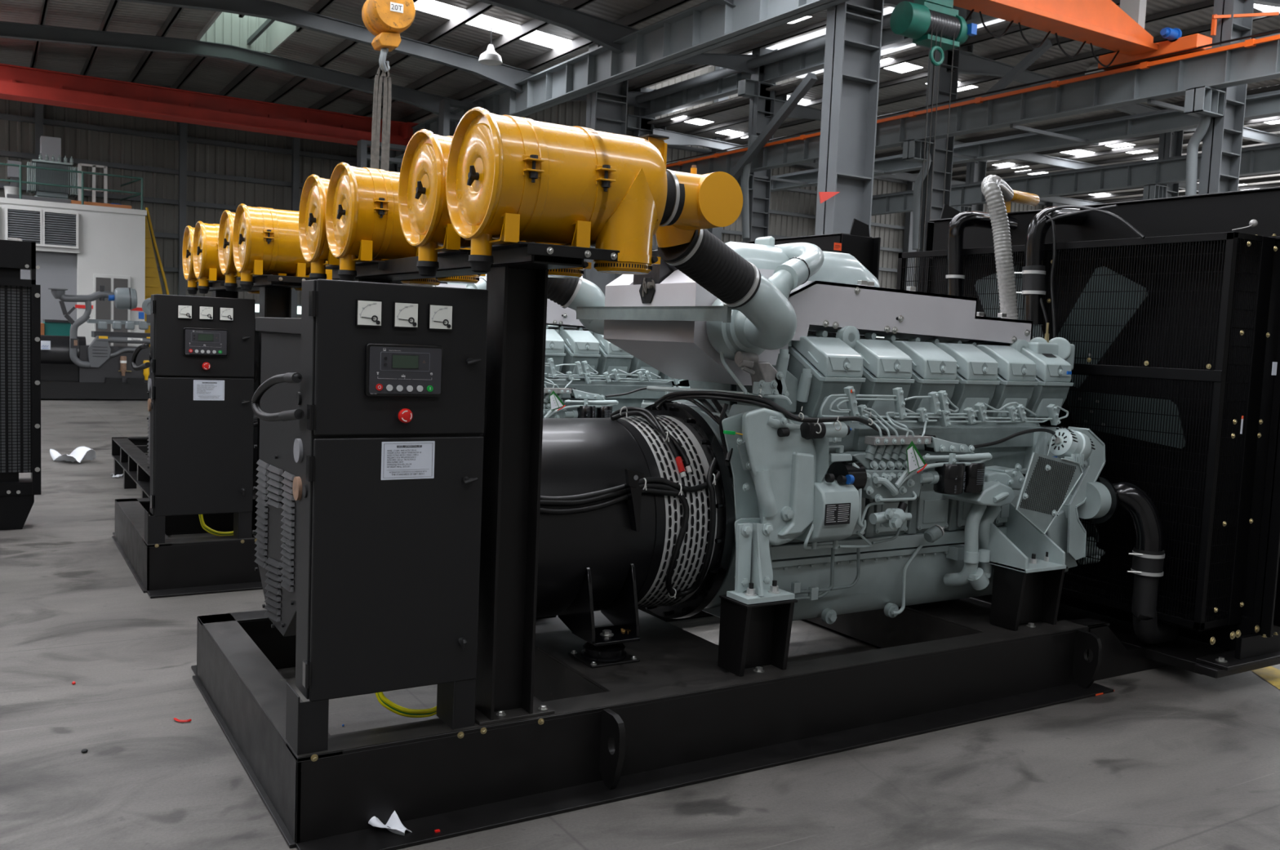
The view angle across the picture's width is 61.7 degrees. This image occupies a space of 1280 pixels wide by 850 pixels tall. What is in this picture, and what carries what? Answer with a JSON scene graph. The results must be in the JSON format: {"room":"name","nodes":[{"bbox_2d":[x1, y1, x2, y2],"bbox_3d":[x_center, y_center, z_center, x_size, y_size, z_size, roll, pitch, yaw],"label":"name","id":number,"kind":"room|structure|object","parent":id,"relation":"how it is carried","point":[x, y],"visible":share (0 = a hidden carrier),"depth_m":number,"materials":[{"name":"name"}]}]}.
{"room":"factory floor","nodes":[
{"label":"factory floor","id":0,"kind":"room"},
{"bbox_2d":[0,0,735,153],"bbox_3d":[-5.549,-6.947,10.932,20.063,3.275,37.600,0,5,-32],"label":"ceiling","id":1,"kind":"structure","parent":0,"point":[321,55],"depth_m":21.83,"materials":[{"name":"grey"}]},
{"bbox_2d":[361,0,415,71],"bbox_3d":[-2.045,-4.846,8.851,0.370,3.802,0.367,0,5,-32],"label":"hook block","id":2,"kind":"object","parent":1,"relation":"hanging from","point":[385,20],"visible":1,"depth_m":8.86,"materials":[{"name":"yellow metal"}]},
{"bbox_2d":[370,62,391,170],"bbox_3d":[-2.193,-2.242,9.019,0.174,1.607,0.020,0,5,-32],"label":"sling","id":3,"kind":"object","parent":2,"relation":"hanging from","point":[376,111],"visible":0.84,"depth_m":8.99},
{"bbox_2d":[478,27,502,65],"bbox_3d":[-2.759,-7.031,19.826,0.440,0.629,0.440,0,5,-32],"label":"pendant lamp","id":4,"kind":"object","parent":1,"relation":"hanging from","point":[490,57],"visible":1,"depth_m":19.76,"materials":[{"name":"white"}]},
{"bbox_2d":[0,65,1093,328],"bbox_3d":[1.251,-7.020,37.080,59.000,11.500,0.700,0,5,-32],"label":"wall","id":5,"kind":"structure","parent":0,"point":[191,173],"depth_m":29.25,"materials":[{"name":"grey"}]},
{"bbox_2d":[254,302,884,337],"bbox_3d":[2.300,-3.398,38.283,56.000,0.320,0.090,0,5,-32],"label":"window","id":6,"kind":"structure","parent":5,"relation":"in","point":[257,304],"depth_m":30.83,"materials":[{"name":"white"}]},
{"bbox_2d":[0,398,1279,849],"bbox_3d":[9.559,0.682,18.849,64.000,0.200,41.900,0,5,-32],"label":"floor","id":7,"kind":"structure","parent":0,"point":[1173,757],"depth_m":4.38,"materials":[{"name":"concrete"}]},
{"bbox_2d":[0,237,40,528],"bbox_3d":[-5.614,-0.317,7.989,1.988,2.267,0.332,0,5,-32],"label":"radiator","id":8,"kind":"object","parent":7,"relation":"on","point":[20,299],"visible":1,"depth_m":8.34,"materials":[{"name":"black"}]},
{"bbox_2d":[40,319,71,335],"bbox_3d":[-12.422,-1.442,22.679,0.626,1.568,0.900,0,5,-32],"label":"cabinet","id":9,"kind":"object","parent":7,"relation":"on","point":[48,326],"visible":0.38,"depth_m":22.34,"materials":[{"name":"teal"}]},
{"bbox_2d":[49,446,96,462],"bbox_3d":[-6.578,0.335,12.439,0.576,0.158,0.380,6,6,34],"label":"paper scrap","id":10,"kind":"object","parent":7,"relation":"on","point":[80,453],"visible":1,"depth_m":12.41,"materials":[{"name":"white"}]},
{"bbox_2d":[0,196,146,346],"bbox_3d":[-15.757,-3.133,25.074,7.401,4.268,2.550,0,5,-32],"label":"office building","id":11,"kind":"object","parent":7,"relation":"on","point":[81,248],"visible":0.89,"depth_m":25.28,"materials":[{"name":"grey"}]},
{"bbox_2d":[3,186,19,197],"bbox_3d":[-14.635,-5.381,24.963,0.340,0.320,0.340,0,5,-32],"label":"bucket","id":12,"kind":"object","parent":11,"relation":"on","point":[7,189],"visible":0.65,"depth_m":24.84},
{"bbox_2d":[7,160,22,187],"bbox_3d":[-14.702,-5.716,25.181,0.283,0.947,0.300,0,5,-32],"label":"cabinet box","id":13,"kind":"object","parent":11,"relation":"on","point":[12,171],"visible":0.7,"depth_m":25.05,"materials":[{"name":"grey"}]},
{"bbox_2d":[6,193,71,203],"bbox_3d":[-14.047,-5.262,25.043,1.300,0.120,0.300,0,5,-32],"label":"bundle","id":14,"kind":"object","parent":11,"relation":"on","point":[11,196],"visible":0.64,"depth_m":24.92,"materials":[{"name":"grey"}]},
{"bbox_2d":[40,135,61,161],"bbox_3d":[-14.317,-6.128,26.022,0.434,1.665,0.400,0,5,-32],"label":"crate","id":15,"kind":"object","parent":11,"relation":"on","point":[50,145],"visible":0.49,"depth_m":25.81,"materials":[{"name":"grey metal"}]},
{"bbox_2d":[26,152,77,199],"bbox_3d":[-14.058,-5.893,25.617,1.044,1.124,0.800,0,5,-32],"label":"transformer","id":16,"kind":"object","parent":11,"relation":"on","point":[33,175],"visible":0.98,"depth_m":25.37,"materials":[{"name":"grey"}]},
{"bbox_2d":[0,162,142,209],"bbox_3d":[-15.661,-5.644,24.822,7.335,0.782,2.128,0,5,-32],"label":"guard railing","id":17,"kind":"object","parent":11,"relation":"on","point":[20,181],"visible":1,"depth_m":25.14,"materials":[{"name":"teal"}]},
{"bbox_2d":[78,163,107,203],"bbox_3d":[-13.107,-5.721,25.659,0.622,1.014,0.050,0,5,-32],"label":"rack","id":18,"kind":"object","parent":11,"relation":"on","point":[105,168],"visible":0.63,"depth_m":25.64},
{"bbox_2d":[71,200,131,208],"bbox_3d":[-12.892,-5.251,25.636,1.289,0.100,0.300,0,5,-32],"label":"plank","id":19,"kind":"object","parent":11,"relation":"on","point":[74,202],"visible":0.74,"depth_m":25.51,"materials":[{"name":"brown wood"}]},
{"bbox_2d":[40,285,151,399],"bbox_3d":[-11.030,-1.690,21.784,4.400,2.262,1.225,0,5,-32],"label":"engine","id":20,"kind":"object","parent":7,"relation":"on","point":[71,368],"visible":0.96,"depth_m":21.44,"materials":[{"name":"black"}]},
{"bbox_2d":[111,436,150,497],"bbox_3d":[-3.459,0.462,11.076,3.320,0.400,3.120,0,5,-32],"label":"frame","id":21,"kind":"object","parent":7,"relation":"on","point":[130,454],"visible":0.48,"depth_m":10.61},
{"bbox_2d":[144,207,169,346],"bbox_3d":[-11.835,-3.141,26.552,0.850,4.375,0.170,0,5,-32],"label":"flight","id":22,"kind":"object","parent":7,"relation":"on","point":[153,285],"visible":0.43,"depth_m":26.32,"materials":[{"name":"yellow"}]},
{"bbox_2d":[111,497,262,598],"bbox_3d":[-1.312,0.788,8.765,5.240,0.305,2.680,0,5,-32],"label":"base frame","id":23,"kind":"object","parent":7,"relation":"on","point":[181,566],"visible":0.25,"depth_m":6.87,"materials":[{"name":"black metal"}]},
{"bbox_2d":[131,293,258,543],"bbox_3d":[-2.903,-0.058,6.990,0.693,1.541,0.678,0,5,-32],"label":"cabinet","id":24,"kind":"object","parent":23,"relation":"on","point":[202,363],"visible":1,"depth_m":6.72,"materials":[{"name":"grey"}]},
{"bbox_2d":[146,314,258,498],"bbox_3d":[-2.575,-0.063,7.989,1.895,1.424,1.234,0,5,-32],"label":"alternator","id":25,"kind":"object","parent":23,"relation":"on","point":[148,316],"visible":0.04,"depth_m":7.41,"materials":[{"name":"black"}]},
{"bbox_2d":[253,386,666,426],"bbox_3d":[-1.319,-0.034,8.274,3.319,0.982,0.867,0,5,-32],"label":"wiring loom","id":26,"kind":"object","parent":25,"relation":"attached to","point":[255,419],"visible":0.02,"depth_m":8.55,"materials":[{"name":"black"}]},
{"bbox_2d":[198,514,233,536],"bbox_3d":[-2.792,0.618,7.080,0.287,0.233,0.052,2,5,0],"label":"cable","id":27,"kind":"object","parent":23,"relation":"attached to","point":[203,525],"visible":0.68,"depth_m":7.07,"materials":[{"name":"yellow plastic"}]},
{"bbox_2d":[197,274,311,537],"bbox_3d":[-2.820,-0.196,7.766,0.403,1.696,2.424,0,5,-32],"label":"stand","id":28,"kind":"object","parent":23,"relation":"on","point":[275,291],"visible":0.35,"depth_m":6.97,"materials":[{"name":"black metal"}]},
{"bbox_2d":[182,225,259,294],"bbox_3d":[-3.213,-1.297,8.596,0.800,0.535,0.456,0,5,-32],"label":"filter","id":29,"kind":"object","parent":28,"relation":"on","point":[188,240],"visible":0.27,"depth_m":8.41,"materials":[{"name":"yellow metal"}]},
{"bbox_2d":[187,275,197,287],"bbox_3d":[-3.517,-1.127,8.419,0.070,0.100,0.070,0,5,-32],"label":"outlet","id":30,"kind":"object","parent":29,"relation":"attached to","point":[192,282],"depth_m":8.39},
{"bbox_2d":[187,231,225,280],"bbox_3d":[-3.251,-1.350,8.583,0.652,0.408,0.408,0,5,-32],"label":"canister","id":31,"kind":"object","parent":29,"relation":"on","point":[191,276],"depth_m":8.36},
{"bbox_2d":[192,220,292,293],"bbox_3d":[-2.953,-1.251,8.172,0.800,0.535,0.456,0,5,-32],"label":"filter","id":32,"kind":"object","parent":28,"relation":"on","point":[206,268],"visible":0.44,"depth_m":7.90,"materials":[{"name":"yellow metal"}]},
{"bbox_2d":[198,272,208,286],"bbox_3d":[-3.256,-1.082,7.995,0.070,0.100,0.070,0,5,-32],"label":"outlet","id":33,"kind":"object","parent":32,"relation":"attached to","point":[202,280],"depth_m":7.97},
{"bbox_2d":[198,223,238,279],"bbox_3d":[-2.990,-1.305,8.159,0.652,0.408,0.408,0,5,-32],"label":"canister","id":34,"kind":"object","parent":32,"relation":"on","point":[209,268],"depth_m":7.87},
{"bbox_2d":[217,209,309,291],"bbox_3d":[-2.416,-1.158,7.298,0.800,0.535,0.456,0,5,-32],"label":"filter","id":35,"kind":"object","parent":28,"relation":"on","point":[225,252],"visible":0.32,"depth_m":7.11,"materials":[{"name":"yellow metal"}]},
{"bbox_2d":[225,268,236,283],"bbox_3d":[-2.720,-0.988,7.121,0.070,0.100,0.070,0,5,-32],"label":"outlet","id":36,"kind":"object","parent":35,"relation":"attached to","point":[230,277],"depth_m":7.09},
{"bbox_2d":[224,215,294,275],"bbox_3d":[-2.453,-1.211,7.285,0.652,0.408,0.408,0,5,-32],"label":"canister","id":37,"kind":"object","parent":35,"relation":"on","point":[231,270],"depth_m":7.08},
{"bbox_2d":[232,203,332,290],"bbox_3d":[-2.155,-1.113,6.873,0.800,0.535,0.456,0,5,-32],"label":"filter","id":38,"kind":"object","parent":28,"relation":"on","point":[265,239],"visible":0.49,"depth_m":6.65,"materials":[{"name":"yellow metal"}]},
{"bbox_2d":[240,265,253,281],"bbox_3d":[-2.459,-0.943,6.697,0.070,0.100,0.070,0,5,-32],"label":"outlet","id":39,"kind":"object","parent":38,"relation":"attached to","point":[246,276],"depth_m":6.67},
{"bbox_2d":[239,206,311,275],"bbox_3d":[-2.192,-1.166,6.860,0.652,0.408,0.408,0,5,-32],"label":"canister","id":40,"kind":"object","parent":38,"relation":"on","point":[281,254],"depth_m":6.63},
{"bbox_2d":[737,218,880,337],"bbox_3d":[0.892,-0.512,9.938,0.859,2.630,2.710,0,5,-32],"label":"radiator","id":41,"kind":"object","parent":23,"relation":"on","point":[865,248],"visible":0.02,"depth_m":8.94,"materials":[{"name":"black metal"}]},
{"bbox_3d":[-1.434,0.558,7.746,0.270,0.313,0.200,0,5,-32],"label":"stand","id":42,"kind":"object","parent":23,"relation":"on","visible":0},
{"bbox_2d":[435,274,689,417],"bbox_3d":[-0.661,-0.346,9.027,3.067,1.908,1.828,0,5,-32],"label":"engine","id":43,"kind":"object","parent":42,"relation":"on","point":[582,367],"visible":0.2,"depth_m":8.57,"materials":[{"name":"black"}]},
{"bbox_2d":[356,139,407,167],"bbox_3d":[-5.865,-3.546,25.067,1.547,5.923,0.300,0,5,-32],"label":"portal","id":44,"kind":"object","parent":7,"relation":"on","point":[362,156],"visible":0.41,"depth_m":24.46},
{"bbox_2d":[378,163,398,172],"bbox_3d":[-7.566,-5.387,31.544,0.880,8.400,0.560,0,5,-32],"label":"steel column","id":45,"kind":"structure","parent":7,"relation":"on","point":[394,166],"depth_m":31.46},
{"bbox_2d":[438,98,479,136],"bbox_3d":[-4.101,-3.746,23.772,0.822,6.678,0.300,0,5,-32],"label":"portal","id":46,"kind":"object","parent":7,"relation":"on","point":[444,117],"visible":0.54,"depth_m":23.30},
{"bbox_2d":[582,42,628,328],"bbox_3d":[-0.701,-4.191,20.369,0.880,8.400,0.560,0,5,-32],"label":"steel column","id":47,"kind":"structure","parent":7,"relation":"on","point":[606,107],"depth_m":20.24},
{"bbox_2d":[626,88,666,137],"bbox_3d":[-0.100,-6.240,36.039,1.700,10.000,0.560,0,5,-32],"label":"steel column","id":48,"kind":"structure","parent":7,"relation":"on","point":[636,122],"depth_m":35.66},
{"bbox_2d":[191,594,1279,849],"bbox_3d":[0.622,1.125,5.617,5.240,0.305,2.680,0,5,-32],"label":"base frame","id":49,"kind":"object","parent":7,"relation":"on","point":[673,717],"visible":0.68,"depth_m":4.42,"materials":[{"name":"black metal"}]},
{"bbox_2d":[251,279,488,755],"bbox_3d":[-0.969,0.279,3.842,0.693,1.541,0.678,0,5,-32],"label":"cabinet","id":50,"kind":"object","parent":49,"relation":"on","point":[391,414],"visible":1,"depth_m":3.56,"materials":[{"name":"black"}]},
{"bbox_2d":[375,691,436,717],"bbox_3d":[-0.858,0.955,3.932,0.287,0.233,0.052,2,5,0],"label":"cable","id":51,"kind":"object","parent":50,"relation":"attached to","point":[386,703],"visible":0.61,"depth_m":3.92,"materials":[{"name":"yellow plastic"}]},
{"bbox_2d":[368,810,412,835],"bbox_3d":[-0.855,1.341,3.619,0.191,0.060,0.098,7,6,42],"label":"paper scrap","id":52,"kind":"object","parent":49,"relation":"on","point":[396,826],"visible":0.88,"depth_m":3.61,"materials":[{"name":"white"}]},
{"bbox_2d":[325,241,619,725],"bbox_3d":[-0.886,0.141,4.618,0.403,1.696,2.424,0,5,-32],"label":"stand","id":53,"kind":"object","parent":49,"relation":"on","point":[517,279],"visible":0.73,"depth_m":3.87,"materials":[{"name":"black metal"}]},
{"bbox_2d":[298,173,440,285],"bbox_3d":[-1.280,-0.960,5.448,0.800,0.535,0.456,0,5,-32],"label":"filter","id":54,"kind":"object","parent":53,"relation":"on","point":[315,250],"visible":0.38,"depth_m":5.25,"materials":[{"name":"yellow metal"}]},
{"bbox_2d":[311,253,325,273],"bbox_3d":[-1.583,-0.790,5.271,0.070,0.100,0.070,0,5,-32],"label":"outlet","id":55,"kind":"object","parent":54,"relation":"attached to","point":[317,266],"depth_m":5.24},
{"bbox_2d":[305,178,381,262],"bbox_3d":[-1.317,-1.013,5.435,0.652,0.408,0.408,0,5,-32],"label":"canister","id":56,"kind":"object","parent":54,"relation":"on","point":[323,254],"depth_m":5.24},
{"bbox_3d":[-0.706,-0.984,5.515,0.296,0.300,0.704,0,5,-32],"label":"pipe","id":57,"kind":"object","parent":54,"relation":"attached to","visible":0},
{"bbox_2d":[546,275,582,308],"bbox_3d":[-0.528,-0.794,5.662,0.447,0.342,0.204,1,5,-21],"label":"hose","id":58,"kind":"object","parent":57,"relation":"attached to","point":[562,291],"visible":0.23,"depth_m":5.63,"materials":[{"name":"black rubber"}]},
{"bbox_2d":[325,161,485,283],"bbox_3d":[-1.019,-0.915,5.023,0.800,0.535,0.456,0,5,-32],"label":"filter","id":59,"kind":"object","parent":53,"relation":"on","point":[362,220],"visible":0.57,"depth_m":4.78,"materials":[{"name":"yellow metal"}]},
{"bbox_2d":[339,248,355,270],"bbox_3d":[-1.323,-0.745,4.847,0.070,0.100,0.070,0,5,-32],"label":"outlet","id":60,"kind":"object","parent":59,"relation":"attached to","point":[347,262],"depth_m":4.82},
{"bbox_2d":[333,167,440,259],"bbox_3d":[-1.056,-0.968,5.010,0.652,0.408,0.408,0,5,-32],"label":"canister","id":61,"kind":"object","parent":59,"relation":"on","point":[374,235],"depth_m":4.76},
{"bbox_2d":[398,128,591,278],"bbox_3d":[-0.482,-0.821,4.149,0.800,0.535,0.456,0,5,-32],"label":"filter","id":62,"kind":"object","parent":53,"relation":"on","point":[425,222],"visible":0.41,"depth_m":3.95,"materials":[{"name":"yellow metal"}]},
{"bbox_2d":[417,234,437,261],"bbox_3d":[-0.786,-0.651,3.973,0.070,0.100,0.070,0,5,-32],"label":"outlet","id":63,"kind":"object","parent":62,"relation":"attached to","point":[428,251],"depth_m":3.94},
{"bbox_2d":[407,135,535,248],"bbox_3d":[-0.519,-0.874,4.136,0.652,0.408,0.408,0,5,-32],"label":"canister","id":64,"kind":"object","parent":62,"relation":"on","point":[421,161],"depth_m":3.93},
{"bbox_2d":[445,106,684,274],"bbox_3d":[-0.222,-0.776,3.725,0.800,0.535,0.456,0,5,-32],"label":"filter","id":65,"kind":"object","parent":53,"relation":"on","point":[509,178],"visible":0.98,"depth_m":3.56,"materials":[{"name":"yellow metal"}]},
{"bbox_2d":[470,225,492,255],"bbox_3d":[-0.525,-0.606,3.549,0.070,0.100,0.070,0,5,-32],"label":"outlet","id":66,"kind":"object","parent":65,"relation":"attached to","point":[481,244],"depth_m":3.52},
{"bbox_2d":[455,114,666,246],"bbox_3d":[-0.259,-0.829,3.712,0.652,0.408,0.408,0,5,-32],"label":"canister","id":67,"kind":"object","parent":65,"relation":"on","point":[568,203],"depth_m":3.55,"materials":[{"name":"metal"}]},
{"bbox_2d":[654,164,742,247],"bbox_3d":[0.091,-0.845,4.216,0.296,0.300,0.704,0,5,-32],"label":"pipe","id":68,"kind":"object","parent":65,"relation":"attached to","point":[713,199],"visible":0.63,"depth_m":3.93,"materials":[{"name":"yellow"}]},
{"bbox_2d":[654,225,699,247],"bbox_3d":[0.144,-0.794,4.199,0.227,0.205,0.192,0,5,-32],"label":"outlet","id":69,"kind":"object","parent":68,"relation":"attached to","point":[666,236],"depth_m":4.13,"materials":[{"name":"yellow"}]},
{"bbox_2d":[657,228,760,307],"bbox_3d":[0.284,-0.656,4.335,0.460,0.350,0.204,-2,6,-41],"label":"hose","id":70,"kind":"object","parent":68,"relation":"attached to","point":[706,260],"visible":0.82,"depth_m":4.27,"materials":[{"name":"black rubber"}]},
{"bbox_2d":[252,316,735,668],"bbox_3d":[-0.642,0.273,4.841,1.895,1.424,1.234,0,5,-32],"label":"alternator","id":71,"kind":"object","parent":49,"relation":"on","point":[614,560],"visible":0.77,"depth_m":4.67,"materials":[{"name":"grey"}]},
{"bbox_2d":[539,388,1055,598],"bbox_3d":[0.615,0.303,5.126,3.319,0.982,0.867,0,5,-32],"label":"wiring loom","id":72,"kind":"object","parent":71,"relation":"attached to","point":[651,485],"visible":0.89,"depth_m":4.80,"materials":[{"name":"black"}]},
{"bbox_2d":[717,594,797,676],"bbox_3d":[0.500,0.895,4.598,0.270,0.313,0.200,0,5,-32],"label":"stand","id":73,"kind":"object","parent":49,"relation":"on","point":[757,635],"visible":0.8,"depth_m":4.60,"materials":[{"name":"black metal"}]},
{"bbox_2d":[568,235,1111,624],"bbox_3d":[1.273,-0.009,5.879,3.067,1.908,1.828,0,5,-32],"label":"engine","id":74,"kind":"object","parent":73,"relation":"on","point":[855,517],"visible":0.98,"depth_m":5.27,"materials":[{"name":"grey"}]},
{"bbox_2d":[981,174,1018,319],"bbox_3d":[2.181,-1.085,6.580,0.252,0.915,1.208,4,5,15],"label":"hose","id":75,"kind":"object","parent":74,"relation":"attached to","point":[995,190],"visible":0.99,"depth_m":6.03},
{"bbox_2d":[1051,426,1095,449],"bbox_3d":[2.275,0.071,5.630,0.192,0.123,0.129,0,5,-24],"label":"vent","id":76,"kind":"object","parent":74,"relation":"attached to","point":[1064,438],"depth_m":5.59,"materials":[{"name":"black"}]},
{"bbox_2d":[1084,475,1178,644],"bbox_3d":[2.701,0.748,5.837,0.593,0.914,0.321,2,5,1],"label":"pipe","id":77,"kind":"object","parent":74,"relation":"attached to","point":[1148,552],"visible":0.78,"depth_m":5.73,"materials":[{"name":"black"}]},
{"bbox_2d":[990,564,1067,631],"bbox_3d":[2.011,0.882,5.549,0.340,0.313,0.200,0,5,-32],"label":"stand","id":78,"kind":"object","parent":49,"relation":"on","point":[1018,597],"visible":0.85,"depth_m":5.55,"materials":[{"name":"black metal"}]},
{"bbox_2d":[896,186,1279,670],"bbox_3d":[2.638,-0.174,6.675,0.859,2.630,2.710,0,5,-32],"label":"radiator","id":79,"kind":"object","parent":49,"relation":"on","point":[1174,331],"visible":0.7,"depth_m":5.95,"materials":[{"name":"black"}]},
{"bbox_2d":[945,210,1018,296],"bbox_3d":[2.281,-1.096,7.037,0.662,0.630,0.282,0,5,-32],"label":"pipe","id":80,"kind":"object","parent":79,"relation":"attached to","point":[955,277],"visible":0.8,"depth_m":6.88,"materials":[{"name":"black"}]},
{"bbox_2d":[1004,189,1039,212],"bbox_3d":[2.537,-1.450,7.178,0.329,0.238,0.080,0,5,-32],"label":"vent pipe","id":81,"kind":"object","parent":79,"relation":"attached to","point":[1020,197],"visible":0.5,"depth_m":7.15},
{"bbox_2d":[1013,206,1087,325],"bbox_3d":[2.599,-0.972,6.521,0.679,0.759,0.345,0,5,-32],"label":"pipe","id":82,"kind":"object","parent":79,"relation":"attached to","point":[1033,272],"visible":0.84,"depth_m":6.35,"materials":[{"name":"black"}]},
{"bbox_2d":[1040,204,1145,337],"bbox_3d":[2.518,-0.822,6.136,0.018,0.885,0.772,0,5,-32],"label":"cable","id":83,"kind":"object","parent":79,"relation":"attached to","point":[1086,209],"visible":0.84,"depth_m":6.27,"materials":[{"name":"black plastic"}]},
{"bbox_2d":[1215,656,1227,662],"bbox_3d":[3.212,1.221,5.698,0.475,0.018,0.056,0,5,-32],"label":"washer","id":84,"kind":"object","parent":79,"relation":"in","point":[1220,659],"depth_m":5.58,"materials":[{"name":"silver metal"}]},
{"bbox_2d":[728,48,787,241],"bbox_3d":[3.236,-5.659,30.608,1.700,10.000,0.560,0,5,-32],"label":"steel column","id":85,"kind":"structure","parent":7,"relation":"on","point":[759,189],"depth_m":30.39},
{"bbox_2d":[814,0,884,235],"bbox_3d":[2.749,-3.577,14.587,1.051,8.400,0.560,0,5,-32],"label":"steel column","id":86,"kind":"structure","parent":7,"relation":"on","point":[854,28],"depth_m":14.55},
{"bbox_2d":[366,0,848,168],"bbox_3d":[1.256,-6.156,16.199,0.360,0.690,35.300,0,5,-32],"label":"beam","id":87,"kind":"structure","parent":86,"relation":"attached to","point":[707,25],"depth_m":18.06,"materials":[{"name":"metal"}]},
{"bbox_2d":[0,62,418,151],"bbox_3d":[-13.571,-7.518,23.798,17.850,0.710,1.900,0,5,-32],"label":"crane","id":88,"kind":"object","parent":87,"relation":"on","point":[19,83],"visible":0.81,"depth_m":25.10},
{"bbox_2d":[902,44,973,291],"bbox_3d":[6.765,-5.044,24.864,1.700,10.000,0.560,0,5,-32],"label":"steel column","id":89,"kind":"structure","parent":7,"relation":"on","point":[912,148],"depth_m":24.74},
{"bbox_2d":[912,149,931,249],"bbox_3d":[6.468,-5.233,24.677,0.180,2.358,0.430,0,5,-32],"label":"downpipe","id":90,"kind":"object","parent":89,"relation":"attached to","point":[918,182],"visible":0.85,"depth_m":24.70,"materials":[{"name":"metal"}]},
{"bbox_2d":[952,160,986,213],"bbox_3d":[10.701,-5.118,35.252,1.175,8.800,0.540,0,5,-32],"label":"steel column","id":91,"kind":"structure","parent":7,"relation":"on","point":[975,172],"depth_m":35.08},
{"bbox_2d":[1142,129,1183,199],"bbox_3d":[14.230,-4.503,29.507,1.175,8.800,0.540,0,5,-32],"label":"steel column","id":92,"kind":"structure","parent":7,"relation":"on","point":[1170,145],"depth_m":29.27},
{"bbox_2d":[1183,0,1254,194],"bbox_3d":[10.289,-4.431,19.127,1.700,10.000,0.560,0,5,-32],"label":"steel column","id":93,"kind":"structure","parent":7,"relation":"on","point":[1221,149],"depth_m":18.99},
{"bbox_2d":[1185,115,1211,195],"bbox_3d":[9.919,-4.892,19.055,0.180,1.775,0.372,0,5,-32],"label":"downpipe","id":94,"kind":"object","parent":93,"relation":"attached to","point":[1202,129],"visible":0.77,"depth_m":19.07,"materials":[{"name":"metal"}]},
{"bbox_2d":[1251,666,1279,688],"bbox_3d":[3.455,1.377,5.847,0.418,0.001,0.326,0,5,-32],"label":"floor marking","id":95,"kind":"structure","parent":7,"relation":"on","point":[1271,674],"depth_m":5.89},
{"bbox_3d":[13.818,-3.816,13.383,1.700,10.000,0.560,0,5,-32],"label":"steel column","id":96,"kind":"structure","parent":7,"relation":"on","visible":0},
{"bbox_2d":[641,5,999,118],"bbox_3d":[9.318,-9.014,20.845,0.400,0.730,35.300,0,5,-32],"label":"beam","id":97,"kind":"structure","parent":96,"relation":"attached to","point":[813,60],"depth_m":30.02,"materials":[{"name":"metal"}]},
{"bbox_2d":[666,28,1279,186],"bbox_3d":[9.723,-6.404,21.373,3.190,0.760,35.300,0,5,-32],"label":"beam","id":98,"kind":"structure","parent":96,"relation":"on","point":[1255,60],"depth_m":21.36,"materials":[{"name":"metal"}]},
{"bbox_2d":[728,72,817,180],"bbox_3d":[3.362,-7.718,28.465,0.200,2.570,3.679,0,5,-32],"label":"diagonal brace","id":99,"kind":"object","parent":98,"relation":"attached to","point":[811,78],"visible":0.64,"depth_m":28.08,"materials":[{"name":"grey metal"}]},
{"bbox_2d":[741,134,757,239],"bbox_3d":[2.964,-6.507,29.321,0.200,2.801,0.534,0,5,-32],"label":"downpipe","id":100,"kind":"object","parent":99,"relation":"attached to","point":[746,171],"visible":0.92,"depth_m":29.34,"materials":[{"name":"metal"}]},
{"bbox_2d":[770,89,1279,191],"bbox_3d":[10.300,-6.364,22.910,0.360,0.440,33.300,0,5,-32],"label":"beam","id":101,"kind":"structure","parent":98,"relation":"attached to","point":[1264,104],"depth_m":23.87,"materials":[{"name":"metal"}]},
{"bbox_2d":[953,0,1279,71],"bbox_3d":[6.335,-7.043,17.236,9.715,1.423,2.572,0,5,-32],"label":"crane","id":102,"kind":"object","parent":98,"relation":"on","point":[1103,24],"visible":0.88,"depth_m":18.51,"materials":[{"name":"orange"}]},
{"bbox_2d":[889,0,977,291],"bbox_3d":[4.468,-4.235,16.787,1.400,5.100,0.500,0,5,-32],"label":"electric hoist","id":103,"kind":"object","parent":102,"relation":"hanging from","point":[935,24],"visible":1,"depth_m":16.49,"materials":[{"name":"teal"}]},
{"bbox_3d":[17.754,-3.890,23.771,1.175,8.800,0.540,0,5,-32],"label":"steel column","id":104,"kind":"structure","parent":7,"relation":"on","visible":0},
{"bbox_2d":[871,142,1279,215],"bbox_3d":[15.805,-6.580,26.269,0.360,0.690,33.300,0,5,-32],"label":"beam","id":105,"kind":"structure","parent":104,"relation":"on","point":[1265,158],"depth_m":30.63,"materials":[{"name":"metal"}]},
{"bbox_2d":[568,0,914,109],"bbox_3d":[5.995,-8.538,17.853,8.800,2.095,37.600,0,5,-32],"label":"ceiling","id":106,"kind":"structure","parent":0,"point":[732,55],"depth_m":29.55,"materials":[{"name":"grey"}]},
{"bbox_2d":[626,14,891,106],"bbox_3d":[2.462,-10.219,31.049,0.260,0.316,15.324,0,5,-32],"label":"beam","id":107,"kind":"structure","parent":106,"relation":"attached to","point":[818,42],"depth_m":29.95,"materials":[{"name":"grey metal"}]},
{"bbox_2d":[647,0,1279,168],"bbox_3d":[13.554,-7.973,22.557,8.800,1.045,37.600,0,5,-32],"label":"ceiling","id":108,"kind":"structure","parent":0,"point":[903,76],"depth_m":27.79,"materials":[{"name":"grey"}]},
{"bbox_2d":[982,39,1052,96],"bbox_3d":[8.243,-7.744,23.569,0.150,1.098,1.783,0,5,-32],"label":"diagonal brace","id":109,"kind":"object","parent":108,"relation":"attached to","point":[1036,53],"visible":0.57,"depth_m":23.37,"materials":[{"name":"grey metal"}]},
{"bbox_2d":[873,115,1279,205],"bbox_3d":[23.830,-8.454,33.532,20.000,0.895,29.600,0,5,-32],"label":"ceiling","id":110,"kind":"structure","parent":0,"point":[1265,131],"depth_m":37.80,"materials":[{"name":"grey"}]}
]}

